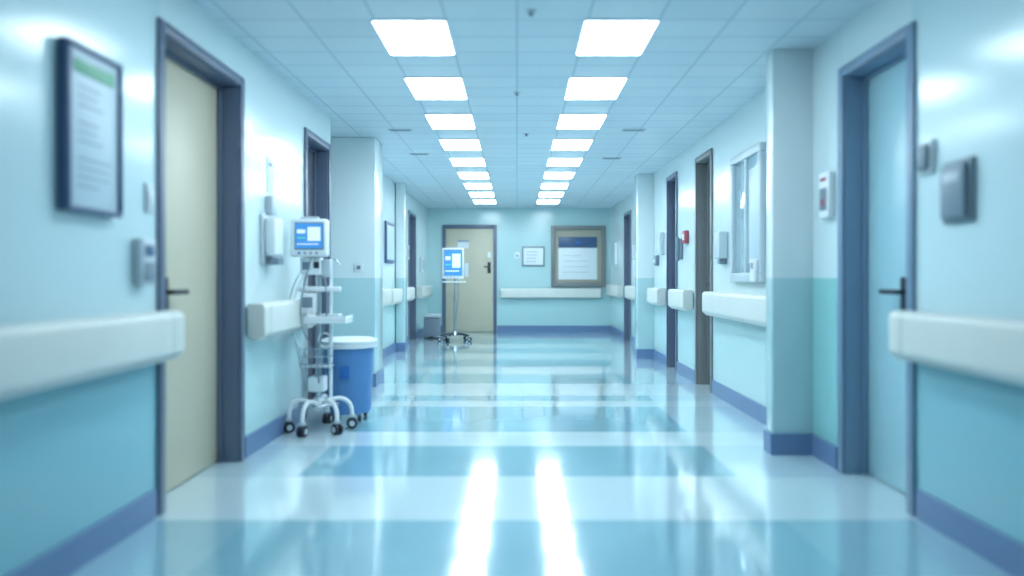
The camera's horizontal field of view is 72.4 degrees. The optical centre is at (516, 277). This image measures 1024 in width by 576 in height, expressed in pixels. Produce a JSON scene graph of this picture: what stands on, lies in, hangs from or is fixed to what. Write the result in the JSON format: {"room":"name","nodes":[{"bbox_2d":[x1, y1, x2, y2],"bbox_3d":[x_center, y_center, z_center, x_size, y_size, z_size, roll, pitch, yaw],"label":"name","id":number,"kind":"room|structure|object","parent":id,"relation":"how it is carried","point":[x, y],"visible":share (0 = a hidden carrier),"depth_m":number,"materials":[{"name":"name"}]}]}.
{"room":"hospital corridor","nodes":[
{"label":"hospital corridor","id":0,"kind":"room"},
{"bbox_2d":[0,0,426,575],"bbox_3d":[-2.340,-0.174,6.120,1.120,2.700,18.240,0,0,0],"label":"wall","id":1,"kind":"structure","parent":0,"point":[73,455],"depth_m":3.03,"materials":[{"name":"paint"}]},
{"bbox_2d":[57,36,122,217],"bbox_3d":[-1.754,-0.599,2.890,0.049,0.670,0.380,0,0,0],"label":"framed notice","id":2,"kind":"object","parent":1,"relation":"attached to","point":[89,83],"visible":1,"depth_m":2.84,"materials":[{"name":"grey"}]},
{"bbox_2d":[0,310,184,399],"bbox_3d":[-1.714,0.281,1.240,0.129,0.240,4.480,0,0,0],"label":"handrail","id":3,"kind":"object","parent":1,"relation":"attached to","point":[35,356],"visible":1,"depth_m":2.66,"materials":[{"name":"beige plastic"}]},
{"bbox_2d":[132,238,155,285],"bbox_3d":[-1.752,-0.074,3.295,0.055,0.220,0.130,0,0,0],"label":"card reader","id":4,"kind":"object","parent":1,"relation":"attached to","point":[143,250],"visible":1,"depth_m":3.24,"materials":[{"name":"grey plastic"}]},
{"bbox_2d":[145,183,153,212],"bbox_3d":[-1.770,-0.384,3.375,0.019,0.140,0.070,0,0,0],"label":"light switch","id":5,"kind":"object","parent":1,"relation":"attached to","point":[149,188],"visible":1,"depth_m":3.36,"materials":[{"name":"grey plastic"}]},
{"bbox_2d":[157,17,165,515],"bbox_3d":[-1.770,-0.057,3.484,0.017,2.466,0.060,0,0,0],"label":"door frame","id":6,"kind":"structure","parent":1,"relation":"attached to","point":[161,24],"depth_m":3.47,"materials":[{"name":"metal"}]},
{"bbox_2d":[166,22,240,88],"bbox_3d":[-1.866,-1.247,3.995,0.208,0.086,0.962,0,0,0],"label":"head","id":7,"kind":"structure","parent":1,"relation":"in","point":[180,49],"depth_m":3.98,"materials":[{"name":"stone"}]},
{"bbox_2d":[166,57,216,491],"bbox_3d":[-1.933,-0.026,3.995,0.045,2.389,0.944,0,0,0],"label":"leaf","id":8,"kind":"object","parent":7,"relation":"attached to","point":[191,102],"visible":0.45,"depth_m":4.09,"materials":[{"name":"beige laminate"}]},
{"bbox_2d":[166,277,168,309],"bbox_3d":[-1.905,0.106,3.775,0.010,0.220,0.090,0,0,0],"label":"lock plate","id":9,"kind":"object","parent":8,"relation":"attached to","point":[167,278],"visible":0.24,"depth_m":3.81,"materials":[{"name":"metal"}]},
{"bbox_3d":[-1.871,0.076,3.760,0.062,0.028,0.028,0,0,0],"label":"handle neck","id":10,"kind":"object","parent":9,"relation":"attached to","visible":0},
{"bbox_2d":[170,289,189,294],"bbox_3d":[-1.845,0.076,3.833,0.028,0.028,0.174,0,0,0],"label":"lever","id":11,"kind":"object","parent":10,"relation":"attached to","point":[175,291],"visible":1,"depth_m":3.81,"materials":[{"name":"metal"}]},
{"bbox_2d":[6,328,423,575],"bbox_3d":[-2.155,1.106,6.120,1.271,0.140,18.240,0,0,0],"label":"baseboard","id":12,"kind":"structure","parent":1,"relation":"attached to","point":[68,557],"depth_m":3.07,"materials":[{"name":"blue plastic"}]},
{"bbox_2d":[217,86,221,462],"bbox_3d":[-1.897,-0.024,4.460,0.024,2.400,0.020,0,0,0],"label":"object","id":13,"kind":"object","parent":1,"relation":"attached to","point":[219,91],"visible":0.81,"depth_m":4.45,"materials":[{"name":"metal"}]},
{"bbox_2d":[222,77,244,461],"bbox_3d":[-1.866,-0.057,4.503,0.208,2.466,0.066,0,0,0],"label":"door frame","id":14,"kind":"structure","parent":1,"relation":"attached to","point":[230,94],"depth_m":4.47,"materials":[{"name":"metal"}]},
{"bbox_2d":[267,157,272,193],"bbox_3d":[-1.776,-0.739,5.040,0.007,0.250,0.120,0,0,0],"label":"paper notice","id":15,"kind":"object","parent":1,"relation":"attached to","point":[269,160],"visible":1,"depth_m":5.03,"materials":[{"name":"grey"}]},
{"bbox_2d":[260,196,283,264],"bbox_3d":[-1.724,-0.339,4.960,0.109,0.490,0.240,0,0,0],"label":"soap dispenser","id":16,"kind":"object","parent":1,"relation":"attached to","point":[271,228],"visible":1,"depth_m":4.88,"materials":[{"name":"grey plastic"}]},
{"bbox_2d":[247,299,315,340],"bbox_3d":[-1.714,0.288,5.180,0.129,0.245,1.200,0,0,0],"label":"handrail","id":17,"kind":"object","parent":1,"relation":"attached to","point":[265,320],"visible":0.7,"depth_m":4.76,"materials":[{"name":"beige plastic"}]},
{"bbox_2d":[304,127,307,418],"bbox_3d":[-1.770,-0.042,5.874,0.017,2.436,0.060,0,0,0],"label":"door frame","id":18,"kind":"structure","parent":1,"relation":"attached to","point":[305,128],"depth_m":5.86,"materials":[{"name":"metal"}]},
{"bbox_2d":[313,150,315,398],"bbox_3d":[-1.897,-0.009,6.560,0.024,2.370,0.020,0,0,0],"label":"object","id":19,"kind":"object","parent":1,"relation":"attached to","point":[314,153],"visible":0.34,"depth_m":6.55,"materials":[{"name":"metal"}]},
{"bbox_2d":[308,129,328,151],"bbox_3d":[-1.866,-1.217,6.240,0.208,0.086,0.672,0,0,0],"label":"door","id":20,"kind":"structure","parent":1,"relation":"in","point":[315,142],"depth_m":6.31,"materials":[{"name":"metal"}]},
{"bbox_2d":[308,150,312,399],"bbox_3d":[-1.933,-0.011,6.240,0.045,2.359,0.654,0,0,0],"label":"leaf","id":21,"kind":"object","parent":20,"relation":"attached to","point":[310,154],"visible":0.16,"depth_m":6.47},
{"bbox_2d":[316,144,330,393],"bbox_3d":[-1.866,-0.042,6.603,0.208,2.436,0.066,0,0,0],"label":"door frame","id":22,"kind":"structure","parent":1,"relation":"attached to","point":[321,156],"depth_m":6.57,"materials":[{"name":"metal"}]},
{"bbox_2d":[383,289,390,306],"bbox_3d":[-1.885,0.281,9.125,0.129,0.240,2.050,0,0,0],"label":"handrail","id":23,"kind":"object","parent":1,"relation":"attached to","point":[386,292],"visible":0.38,"depth_m":9.84,"materials":[{"name":"beige plastic"}]},
{"bbox_2d":[385,221,393,263],"bbox_3d":[-1.933,-0.534,10.625,0.033,0.620,0.650,0,0,0],"label":"framed picture","id":24,"kind":"object","parent":1,"relation":"attached to","point":[389,227],"visible":1,"depth_m":10.52},
{"bbox_2d":[387,224,393,259],"bbox_3d":[-1.918,-0.534,10.625,0.004,0.520,0.550,0,0,0],"label":"print","id":25,"kind":"object","parent":24,"relation":"attached to","point":[390,227],"depth_m":10.60},
{"bbox_2d":[390,288,402,304],"bbox_3d":[-1.885,0.281,10.750,0.129,0.240,0.800,0,0,0],"label":"handrail","id":26,"kind":"object","parent":1,"relation":"attached to","point":[396,293],"visible":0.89,"depth_m":10.66,"materials":[{"name":"beige plastic"}]},
{"bbox_2d":[408,210,409,342],"bbox_3d":[-1.940,-0.022,12.594,0.017,2.396,0.060,0,0,0],"label":"door frame","id":27,"kind":"structure","parent":1,"relation":"attached to","point":[408,210],"depth_m":12.58,"materials":[{"name":"metal"}]},
{"bbox_2d":[407,287,414,301],"bbox_3d":[-1.885,0.281,12.000,0.129,0.240,1.000,0,0,0],"label":"handrail","id":28,"kind":"object","parent":1,"relation":"attached to","point":[410,290],"visible":0.57,"depth_m":12.03,"materials":[{"name":"beige plastic"}]},
{"bbox_2d":[410,217,415,339],"bbox_3d":[-2.036,-0.022,13.403,0.208,2.396,0.066,0,0,0],"label":"door frame","id":29,"kind":"structure","parent":1,"relation":"attached to","point":[412,220],"depth_m":13.37,"materials":[{"name":"metal"}]},
{"bbox_2d":[420,257,422,271],"bbox_3d":[-1.917,-0.274,14.060,0.064,0.300,0.120,0,0,0],"label":"switch box","id":30,"kind":"object","parent":1,"relation":"attached to","point":[421,258],"visible":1,"depth_m":14.00,"materials":[{"name":"grey plastic"}]},
{"bbox_2d":[416,285,432,298],"bbox_3d":[-1.885,0.281,14.300,0.129,0.240,1.600,0,0,0],"label":"handrail","id":31,"kind":"object","parent":1,"relation":"attached to","point":[421,291],"visible":1,"depth_m":13.77,"materials":[{"name":"beige plastic"}]},
{"bbox_2d":[330,137,382,373],"bbox_3d":[-2.163,-0.174,7.785,1.255,2.700,0.430,0,0,0],"label":"pillar","id":32,"kind":"structure","parent":0,"point":[356,162],"depth_m":7.57,"materials":[{"name":"paint"}]},
{"bbox_2d":[354,263,362,271],"bbox_3d":[-1.710,-0.114,7.561,0.100,0.100,0.018,0,0,0],"label":"wall socket","id":33,"kind":"object","parent":32,"relation":"attached to","point":[358,267],"visible":1,"depth_m":7.56,"materials":[{"name":"white plastic"}]},
{"bbox_2d":[396,183,406,342],"bbox_3d":[-1.870,-0.174,11.325,0.140,2.700,0.250,0,0,0],"label":"pillar","id":34,"kind":"structure","parent":0,"point":[401,188],"depth_m":11.20,"materials":[{"name":"paint"}]},
{"bbox_2d":[427,208,610,331],"bbox_3d":[0.000,-0.174,15.340,5.800,2.700,0.200,0,0,0],"label":"wall","id":35,"kind":"structure","parent":0,"point":[517,228],"depth_m":15.24,"materials":[{"name":"paint"}]},
{"bbox_2d":[442,225,445,331],"bbox_3d":[-1.585,0.011,15.220,0.070,2.330,0.039,0,0,0],"label":"door frame","id":36,"kind":"structure","parent":35,"relation":"attached to","point":[443,226],"depth_m":15.20,"materials":[{"name":"metal"}]},
{"bbox_2d":[446,229,492,331],"bbox_3d":[-1.030,0.050,15.228,1.030,2.237,0.020,0,0,0],"label":"leaf","id":37,"kind":"object","parent":35,"relation":"attached to","point":[474,309],"visible":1,"depth_m":15.22,"materials":[{"name":"beige laminate"}]},
{"bbox_2d":[458,242,468,247],"bbox_3d":[-1.170,-0.734,15.216,0.240,0.180,0.004,0,0,0],"label":"notice","id":38,"kind":"object","parent":37,"relation":"attached to","point":[460,244],"visible":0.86,"depth_m":15.21,"materials":[{"name":"white paper"}]},
{"bbox_2d":[446,225,493,228],"bbox_3d":[-1.030,-1.114,15.220,1.040,0.080,0.039,0,0,0],"label":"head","id":39,"kind":"structure","parent":35,"relation":"in","point":[447,226],"depth_m":15.20,"materials":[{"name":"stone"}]},
{"bbox_2d":[494,225,496,331],"bbox_3d":[-0.475,0.011,15.220,0.070,2.330,0.039,0,0,0],"label":"door frame","id":40,"kind":"structure","parent":35,"relation":"attached to","point":[495,226],"depth_m":15.20,"materials":[{"name":"metal"}]},
{"bbox_2d":[441,326,610,331],"bbox_3d":[0.025,1.106,15.232,4.050,0.140,0.016,0,0,0],"label":"baseboard","id":41,"kind":"structure","parent":35,"relation":"attached to","point":[499,328],"depth_m":15.22,"materials":[{"name":"blue plastic"}]},
{"bbox_2d":[522,247,544,265],"bbox_3d":[0.355,-0.469,15.222,0.490,0.430,0.034,0,0,0],"label":"framed notice","id":42,"kind":"object","parent":35,"relation":"attached to","point":[531,256],"visible":1,"depth_m":15.21,"materials":[{"name":"paper"}]},
{"bbox_2d":[500,288,601,297],"bbox_3d":[0.735,0.331,15.180,2.190,0.210,0.119,0,0,0],"label":"handrail","id":43,"kind":"object","parent":35,"relation":"attached to","point":[504,292],"visible":1,"depth_m":15.12,"materials":[{"name":"beige plastic"}]},
{"bbox_2d":[551,226,605,286],"bbox_3d":[1.330,-0.474,15.204,1.180,1.320,0.069,0,0,0],"label":"notice board","id":44,"kind":"object","parent":35,"relation":"attached to","point":[578,253],"visible":1,"depth_m":15.21,"materials":[{"name":"white paper"}]},
{"bbox_2d":[193,0,875,207],"bbox_3d":[0.000,-1.574,6.220,5.800,0.100,18.440,0,0,0],"label":"ceiling","id":45,"kind":"structure","parent":0,"point":[703,61],"depth_m":5.27,"materials":[{"name":"tile"}]},
{"bbox_2d":[388,129,412,131],"bbox_3d":[-1.200,-1.519,7.200,0.240,0.010,0.100,0,0,0],"label":"ceiling vent","id":46,"kind":"object","parent":45,"relation":"in","point":[390,130],"visible":1,"depth_m":7.19,"materials":[{"name":"grey plastic"}]},
{"bbox_2d":[371,19,455,54],"bbox_3d":[-0.637,-1.516,4.430,0.445,0.016,0.620,0,0,0],"label":"ceiling light","id":47,"kind":"object","parent":45,"relation":"in","point":[399,36],"depth_m":4.37,"materials":[{"name":"plastic"}]},
{"bbox_2d":[403,77,467,98],"bbox_3d":[-0.637,-1.516,5.610,0.445,0.016,0.620,0,0,0],"label":"ceiling light","id":48,"kind":"object","parent":45,"relation":"in","point":[420,87],"depth_m":5.54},
{"bbox_2d":[424,113,475,128],"bbox_3d":[-0.637,-1.516,6.790,0.445,0.016,0.620,0,0,0],"label":"ceiling light","id":49,"kind":"object","parent":45,"relation":"in","point":[436,120],"depth_m":6.70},
{"bbox_2d":[438,139,481,149],"bbox_3d":[-0.637,-1.516,7.970,0.445,0.016,0.620,0,0,0],"label":"ceiling light","id":50,"kind":"object","parent":45,"relation":"in","point":[447,144],"depth_m":7.91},
{"bbox_2d":[449,157,485,165],"bbox_3d":[-0.637,-1.516,9.150,0.445,0.016,0.620,0,0,0],"label":"ceiling light","id":51,"kind":"object","parent":45,"relation":"in","point":[456,161],"depth_m":9.06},
{"bbox_2d":[457,172,489,178],"bbox_3d":[-0.637,-1.516,10.330,0.445,0.016,0.620,0,0,0],"label":"ceiling light","id":52,"kind":"object","parent":45,"relation":"in","point":[463,175],"depth_m":10.30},
{"bbox_2d":[463,183,491,188],"bbox_3d":[-0.637,-1.516,11.510,0.445,0.016,0.620,0,0,0],"label":"ceiling light","id":53,"kind":"object","parent":45,"relation":"in","point":[468,185],"depth_m":11.41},
{"bbox_2d":[468,192,494,196],"bbox_3d":[-0.637,-1.516,12.690,0.445,0.016,0.620,0,0,0],"label":"ceiling light","id":54,"kind":"object","parent":45,"relation":"in","point":[473,194],"depth_m":12.64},
{"bbox_2d":[473,199,495,202],"bbox_3d":[-0.637,-1.516,13.870,0.445,0.016,0.620,0,0,0],"label":"ceiling light","id":55,"kind":"object","parent":45,"relation":"in","point":[474,200],"depth_m":13.66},
{"bbox_2d":[526,9,535,16],"bbox_3d":[0.080,-1.512,4.000,0.060,0.024,0.060,0,0,0],"label":"sprinkler head","id":56,"kind":"object","parent":45,"relation":"attached to","point":[530,12],"visible":1,"depth_m":3.99},
{"bbox_2d":[537,199,559,202],"bbox_3d":[0.617,-1.516,13.870,0.445,0.016,0.620,0,0,0],"label":"ceiling light","id":57,"kind":"object","parent":45,"relation":"in","point":[538,200],"depth_m":13.64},
{"bbox_2d":[538,192,563,196],"bbox_3d":[0.617,-1.516,12.690,0.445,0.016,0.620,0,0,0],"label":"ceiling light","id":58,"kind":"object","parent":45,"relation":"in","point":[541,194],"depth_m":12.64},
{"bbox_2d":[540,183,568,188],"bbox_3d":[0.617,-1.516,11.510,0.445,0.016,0.620,0,0,0],"label":"ceiling light","id":59,"kind":"object","parent":45,"relation":"in","point":[543,185],"depth_m":11.41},
{"bbox_2d":[543,172,575,178],"bbox_3d":[0.617,-1.516,10.330,0.445,0.016,0.620,0,0,0],"label":"ceiling light","id":60,"kind":"object","parent":45,"relation":"in","point":[547,175],"depth_m":10.30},
{"bbox_2d":[546,157,583,165],"bbox_3d":[0.617,-1.516,9.150,0.445,0.016,0.620,0,0,0],"label":"ceiling light","id":61,"kind":"object","parent":45,"relation":"in","point":[552,161],"depth_m":9.06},
{"bbox_2d":[550,139,593,149],"bbox_3d":[0.617,-1.516,7.970,0.445,0.016,0.620,0,0,0],"label":"ceiling light","id":62,"kind":"object","parent":45,"relation":"in","point":[557,144],"depth_m":7.91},
{"bbox_2d":[556,113,607,128],"bbox_3d":[0.617,-1.516,6.790,0.445,0.016,0.620,0,0,0],"label":"ceiling light","id":63,"kind":"object","parent":45,"relation":"in","point":[565,120],"depth_m":6.70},
{"bbox_2d":[564,77,627,98],"bbox_3d":[0.617,-1.516,5.610,0.445,0.016,0.620,0,0,0],"label":"ceiling light","id":64,"kind":"object","parent":45,"relation":"in","point":[577,87],"depth_m":5.54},
{"bbox_2d":[575,19,659,54],"bbox_3d":[0.617,-1.516,4.430,0.445,0.016,0.620,0,0,0],"label":"ceiling light","id":65,"kind":"object","parent":45,"relation":"in","point":[597,36],"depth_m":4.37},
{"bbox_2d":[621,129,645,131],"bbox_3d":[1.200,-1.519,7.200,0.240,0.010,0.100,0,0,0],"label":"ceiling vent","id":66,"kind":"object","parent":45,"relation":"in","point":[623,130],"visible":1,"depth_m":7.19,"materials":[{"name":"grey plastic"}]},
{"bbox_2d":[71,332,1010,575],"bbox_3d":[0.000,1.226,6.220,5.800,0.100,18.440,0,0,0],"label":"floor","id":67,"kind":"structure","parent":0,"point":[492,453],"depth_m":3.80,"materials":[{"name":"tile"}]},
{"bbox_2d":[284,217,356,436],"bbox_3d":[-1.489,0.354,5.381,0.462,1.642,0.549,0,0,30],"label":"monitor stand","id":68,"kind":"object","parent":67,"relation":"on","point":[309,235],"visible":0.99,"depth_m":5.34,"materials":[{"name":"white plastic"}]},
{"bbox_2d":[291,219,328,256],"bbox_3d":[-1.580,-0.304,5.370,0.280,0.290,0.140,0,0,0],"label":"monitor","id":69,"kind":"object","parent":68,"relation":"on","point":[309,237],"depth_m":5.29,"materials":[{"name":"white plastic"}]},
{"bbox_2d":[299,346,333,367],"bbox_3d":[-1.534,0.604,5.372,0.229,0.155,0.155,0,0,0],"label":"basket","id":70,"kind":"object","parent":68,"relation":"on","point":[319,356],"depth_m":5.31,"materials":[{"name":"metal"}]},
{"bbox_2d":[304,320,352,323],"bbox_3d":[-1.455,0.339,5.405,0.320,0.015,0.230,0,0,0],"label":"tray","id":71,"kind":"object","parent":68,"relation":"on","point":[305,321],"depth_m":5.29,"materials":[{"name":"white plastic"}]},
{"bbox_2d":[322,336,377,420],"bbox_3d":[-1.405,0.834,5.865,0.476,0.683,0.487,0,0,0],"label":"waste bin","id":72,"kind":"object","parent":67,"relation":"on","point":[353,357],"visible":0.8,"depth_m":5.69,"materials":[{"name":"blue plastic"}]},
{"bbox_2d":[423,314,440,338],"bbox_3d":[-1.660,0.941,13.680,0.320,0.470,0.360,0,0,0],"label":"pedal bin","id":73,"kind":"object","parent":67,"relation":"on","point":[432,322],"visible":0.96,"depth_m":13.55,"materials":[{"name":"grey plastic"}]},
{"bbox_2d":[437,247,471,341],"bbox_3d":[-1.160,0.302,13.036,0.646,1.744,0.583,0,0,0],"label":"monitor stand","id":74,"kind":"object","parent":67,"relation":"on","point":[454,267],"visible":1,"depth_m":12.96,"materials":[{"name":"white plastic"}]},
{"bbox_2d":[442,248,463,278],"bbox_3d":[-1.190,-0.269,13.030,0.400,0.570,0.140,0,0,0],"label":"monitor","id":75,"kind":"object","parent":74,"relation":"on","point":[452,258],"depth_m":12.95,"materials":[{"name":"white plastic"}]},
{"bbox_2d":[442,281,465,282],"bbox_3d":[-1.170,0.073,13.060,0.420,0.025,0.280,0,0,0],"label":"shelf","id":76,"kind":"object","parent":74,"relation":"attached to","point":[442,281],"depth_m":12.92,"materials":[{"name":"white plastic"}]},
{"bbox_2d":[635,173,653,348],"bbox_3d":[1.900,-0.174,10.325,0.280,2.700,0.250,0,0,0],"label":"pillar","id":77,"kind":"structure","parent":0,"point":[644,182],"depth_m":10.20,"materials":[{"name":"paint"}]},
{"bbox_2d":[766,49,812,433],"bbox_3d":[1.845,-0.174,4.720,0.290,2.700,0.120,0,0,0],"label":"pillar","id":78,"kind":"structure","parent":0,"point":[789,72],"depth_m":4.66,"materials":[{"name":"paint"}]},
{"bbox_2d":[611,0,1023,543],"bbox_3d":[2.110,-0.174,6.120,0.280,2.700,18.240,0,0,0],"label":"wall","id":79,"kind":"structure","parent":0,"point":[970,53],"depth_m":3.29,"materials":[{"name":"paint"}]},
{"bbox_2d":[606,284,623,297],"bbox_3d":[1.984,0.256,14.250,0.129,0.240,1.700,0,0,0],"label":"handrail","id":80,"kind":"object","parent":79,"relation":"attached to","point":[611,289],"visible":1,"depth_m":13.73,"materials":[{"name":"beige plastic"}]},
{"bbox_2d":[615,242,617,264],"bbox_3d":[2.022,-0.499,14.280,0.053,0.450,0.160,0,0,0],"label":"notice","id":81,"kind":"object","parent":79,"relation":"attached to","point":[616,243],"visible":1,"depth_m":14.20,"materials":[{"name":"white paper"}]},
{"bbox_2d":[624,217,629,339],"bbox_3d":[2.136,-0.022,13.303,0.208,2.396,0.066,0,0,0],"label":"door frame","id":82,"kind":"structure","parent":79,"relation":"attached to","point":[627,219],"depth_m":13.27,"materials":[{"name":"paint"}]},
{"bbox_2d":[625,286,634,299],"bbox_3d":[1.984,0.256,11.525,0.129,0.240,1.950,0,0,0],"label":"handrail","id":83,"kind":"object","parent":79,"relation":"attached to","point":[629,290],"visible":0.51,"depth_m":11.92,"materials":[{"name":"beige plastic"}]},
{"bbox_2d":[630,210,630,335],"bbox_3d":[2.041,-0.022,12.594,0.017,2.396,0.060,0,0,0],"label":"door frame","id":84,"kind":"structure","parent":79,"relation":"attached to","point":[630,210],"depth_m":12.56,"materials":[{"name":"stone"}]},
{"bbox_2d":[653,255,658,265],"bbox_3d":[1.972,-0.249,9.930,0.053,0.150,0.160,0,0,0],"label":"switch box","id":85,"kind":"object","parent":79,"relation":"attached to","point":[655,257],"visible":1,"depth_m":9.85,"materials":[{"name":"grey plastic"}]},
{"bbox_2d":[647,287,665,305],"bbox_3d":[1.935,0.256,9.725,0.129,0.240,0.750,0,0,0],"label":"handrail","id":86,"kind":"object","parent":79,"relation":"attached to","point":[655,296],"visible":1,"depth_m":9.38,"materials":[{"name":"beige plastic"}]},
{"bbox_2d":[658,232,663,254],"bbox_3d":[1.972,-0.474,9.580,0.053,0.300,0.160,0,0,0],"label":"switch box","id":87,"kind":"object","parent":79,"relation":"attached to","point":[661,234],"visible":1,"depth_m":9.51,"materials":[{"name":"grey plastic"}]},
{"bbox_2d":[666,178,674,366],"bbox_3d":[2.086,-0.077,9.273,0.208,2.506,0.066,0,0,0],"label":"door frame","id":88,"kind":"structure","parent":79,"relation":"attached to","point":[671,185],"depth_m":9.24,"materials":[{"name":"paint"}]},
{"bbox_2d":[667,172,674,181],"bbox_3d":[2.086,-1.287,9.010,0.208,0.086,0.472,0,0,0],"label":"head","id":89,"kind":"structure","parent":79,"relation":"in","point":[671,178],"depth_m":9.04,"materials":[{"name":"paint"}]},
{"bbox_2d":[675,171,677,371],"bbox_3d":[1.990,-0.077,8.744,0.017,2.506,0.060,0,0,0],"label":"door frame","id":90,"kind":"structure","parent":79,"relation":"attached to","point":[676,172],"depth_m":8.72,"materials":[{"name":"paint"}]},
{"bbox_2d":[675,237,682,260],"bbox_3d":[1.960,-0.349,8.500,0.079,0.290,0.160,0,0,0],"label":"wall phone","id":91,"kind":"object","parent":79,"relation":"attached to","point":[678,242],"visible":0.97,"depth_m":8.44,"materials":[{"name":"grey plastic"}]},
{"bbox_2d":[668,289,692,310],"bbox_3d":[1.935,0.256,8.290,0.129,0.240,0.780,0,0,0],"label":"handrail","id":92,"kind":"object","parent":79,"relation":"attached to","point":[680,299],"visible":1,"depth_m":8.01,"materials":[{"name":"beige plastic"}]},
{"bbox_2d":[682,230,688,243],"bbox_3d":[1.972,-0.479,8.210,0.053,0.150,0.140,0,0,0],"label":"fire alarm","id":93,"kind":"object","parent":79,"relation":"attached to","point":[685,234],"visible":1,"depth_m":8.14,"materials":[{"name":"red plastic"}]},
{"bbox_2d":[695,158,706,383],"bbox_3d":[2.086,-0.077,7.783,0.208,2.506,0.066,0,0,0],"label":"door frame","id":94,"kind":"structure","parent":79,"relation":"attached to","point":[701,168],"depth_m":7.75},
{"bbox_2d":[696,149,709,164],"bbox_3d":[2.086,-1.287,7.480,0.208,0.086,0.552,0,0,0],"label":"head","id":95,"kind":"structure","parent":79,"relation":"in","point":[704,158],"depth_m":7.52},
{"bbox_2d":[707,164,709,383],"bbox_3d":[2.117,-0.044,7.740,0.024,2.440,0.020,0,0,0],"label":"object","id":96,"kind":"object","parent":79,"relation":"attached to","point":[708,166],"visible":0.87,"depth_m":7.73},
{"bbox_2d":[710,148,712,392],"bbox_3d":[1.990,-0.077,7.174,0.017,2.506,0.060,0,0,0],"label":"door frame","id":97,"kind":"structure","parent":79,"relation":"attached to","point":[711,149],"depth_m":7.14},
{"bbox_2d":[714,231,727,263],"bbox_3d":[1.954,-0.289,6.710,0.089,0.310,0.180,0,0,0],"label":"soap dispenser","id":98,"kind":"object","parent":79,"relation":"attached to","point":[721,237],"visible":1,"depth_m":6.62,"materials":[{"name":"grey plastic"}]},
{"bbox_2d":[702,291,765,326],"bbox_3d":[1.935,0.256,6.090,0.129,0.240,1.980,0,0,0],"label":"handrail","id":99,"kind":"object","parent":79,"relation":"attached to","point":[746,308],"visible":0.56,"depth_m":5.99,"materials":[{"name":"beige plastic"}]},
{"bbox_2d":[730,142,765,281],"bbox_3d":[1.974,-0.529,6.020,0.049,1.130,0.800,0,0,0],"label":"window","id":100,"kind":"structure","parent":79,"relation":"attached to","point":[747,168],"depth_m":5.99,"materials":[{"name":"glass"}]},
{"bbox_2d":[750,259,757,281],"bbox_3d":[1.933,-0.061,5.720,0.032,0.185,0.120,0,0,0],"label":"glove box","id":101,"kind":"object","parent":100,"relation":"attached to","point":[753,262],"visible":1,"depth_m":5.68,"materials":[{"name":"white plastic"}]},
{"bbox_2d":[611,326,1023,575],"bbox_3d":[1.867,1.106,6.120,0.366,0.140,18.240,0,0,0],"label":"baseboard","id":102,"kind":"structure","parent":79,"relation":"attached to","point":[997,548],"depth_m":3.37,"materials":[{"name":"blue plastic"}]},
{"bbox_2d":[819,171,834,218],"bbox_3d":[1.942,-0.519,4.400,0.054,0.290,0.140,0,0,0],"label":"wall dispenser","id":103,"kind":"object","parent":79,"relation":"attached to","point":[826,179],"visible":1,"depth_m":4.35,"materials":[{"name":"white plastic"}]},
{"bbox_2d":[838,67,868,473],"bbox_3d":[2.056,-0.047,4.233,0.208,2.446,0.066,0,0,0],"label":"door frame","id":104,"kind":"structure","parent":79,"relation":"attached to","point":[853,86],"depth_m":4.20,"materials":[{"name":"blue paint"}]},
{"bbox_2d":[863,77,867,474],"bbox_3d":[2.087,-0.014,4.190,0.024,2.380,0.020,0,0,0],"label":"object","id":105,"kind":"object","parent":79,"relation":"attached to","point":[865,82],"visible":0.8,"depth_m":4.18,"materials":[{"name":"blue paint"}]},
{"bbox_2d":[842,26,905,79],"bbox_3d":[2.056,-1.227,3.860,0.208,0.086,0.692,0,0,0],"label":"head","id":106,"kind":"structure","parent":79,"relation":"in","point":[890,51],"depth_m":3.87,"materials":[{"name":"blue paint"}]},
{"bbox_2d":[868,59,905,493],"bbox_3d":[2.123,-0.017,3.860,0.045,2.369,0.674,0,0,0],"label":"leaf","id":107,"kind":"object","parent":106,"relation":"attached to","point":[887,89],"visible":0.44,"depth_m":3.98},
{"bbox_2d":[898,277,905,310],"bbox_3d":[2.065,0.106,3.775,0.070,0.220,0.090,0,0,0],"label":"lock plate","id":108,"kind":"object","parent":107,"relation":"attached to","point":[902,279],"depth_m":3.78,"materials":[{"name":"metal"}]},
{"bbox_2d":[878,289,898,294],"bbox_3d":[2.035,0.076,3.833,0.028,0.028,0.174,0,0,0],"label":"lever","id":109,"kind":"object","parent":108,"relation":"attached to","point":[880,291],"visible":1,"depth_m":3.81,"materials":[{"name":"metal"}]},
{"bbox_2d":[906,21,915,515],"bbox_3d":[1.960,-0.047,3.484,0.017,2.446,0.060,0,0,0],"label":"door frame","id":110,"kind":"structure","parent":79,"relation":"attached to","point":[911,27],"depth_m":3.47,"materials":[{"name":"blue paint"}]},
{"bbox_2d":[917,139,934,175],"bbox_3d":[1.950,-0.574,3.350,0.039,0.160,0.120,0,0,0],"label":"wall thermostat","id":111,"kind":"object","parent":79,"relation":"attached to","point":[925,150],"visible":1,"depth_m":3.32,"materials":[{"name":"grey plastic"}]},
{"bbox_2d":[889,311,1023,385],"bbox_3d":[1.905,0.281,1.235,0.129,0.240,4.470,0,0,0],"label":"handrail","id":112,"kind":"object","parent":79,"relation":"attached to","point":[987,347],"visible":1,"depth_m":2.90,"materials":[{"name":"beige plastic"}]},
{"bbox_2d":[943,156,975,224],"bbox_3d":[1.960,-0.384,3.105,0.019,0.280,0.210,0,0,0],"label":"base","id":113,"kind":"object","parent":79,"relation":"attached to","point":[971,160],"visible":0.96,"depth_m":3.01,"materials":[{"name":"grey plastic"}]},
{"bbox_2d":[940,161,967,219],"bbox_3d":[1.936,-0.384,3.105,0.028,0.240,0.170,0,0,0],"label":"cover","id":114,"kind":"object","parent":113,"relation":"attached to","point":[953,195],"depth_m":3.08,"materials":[{"name":"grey plastic"}]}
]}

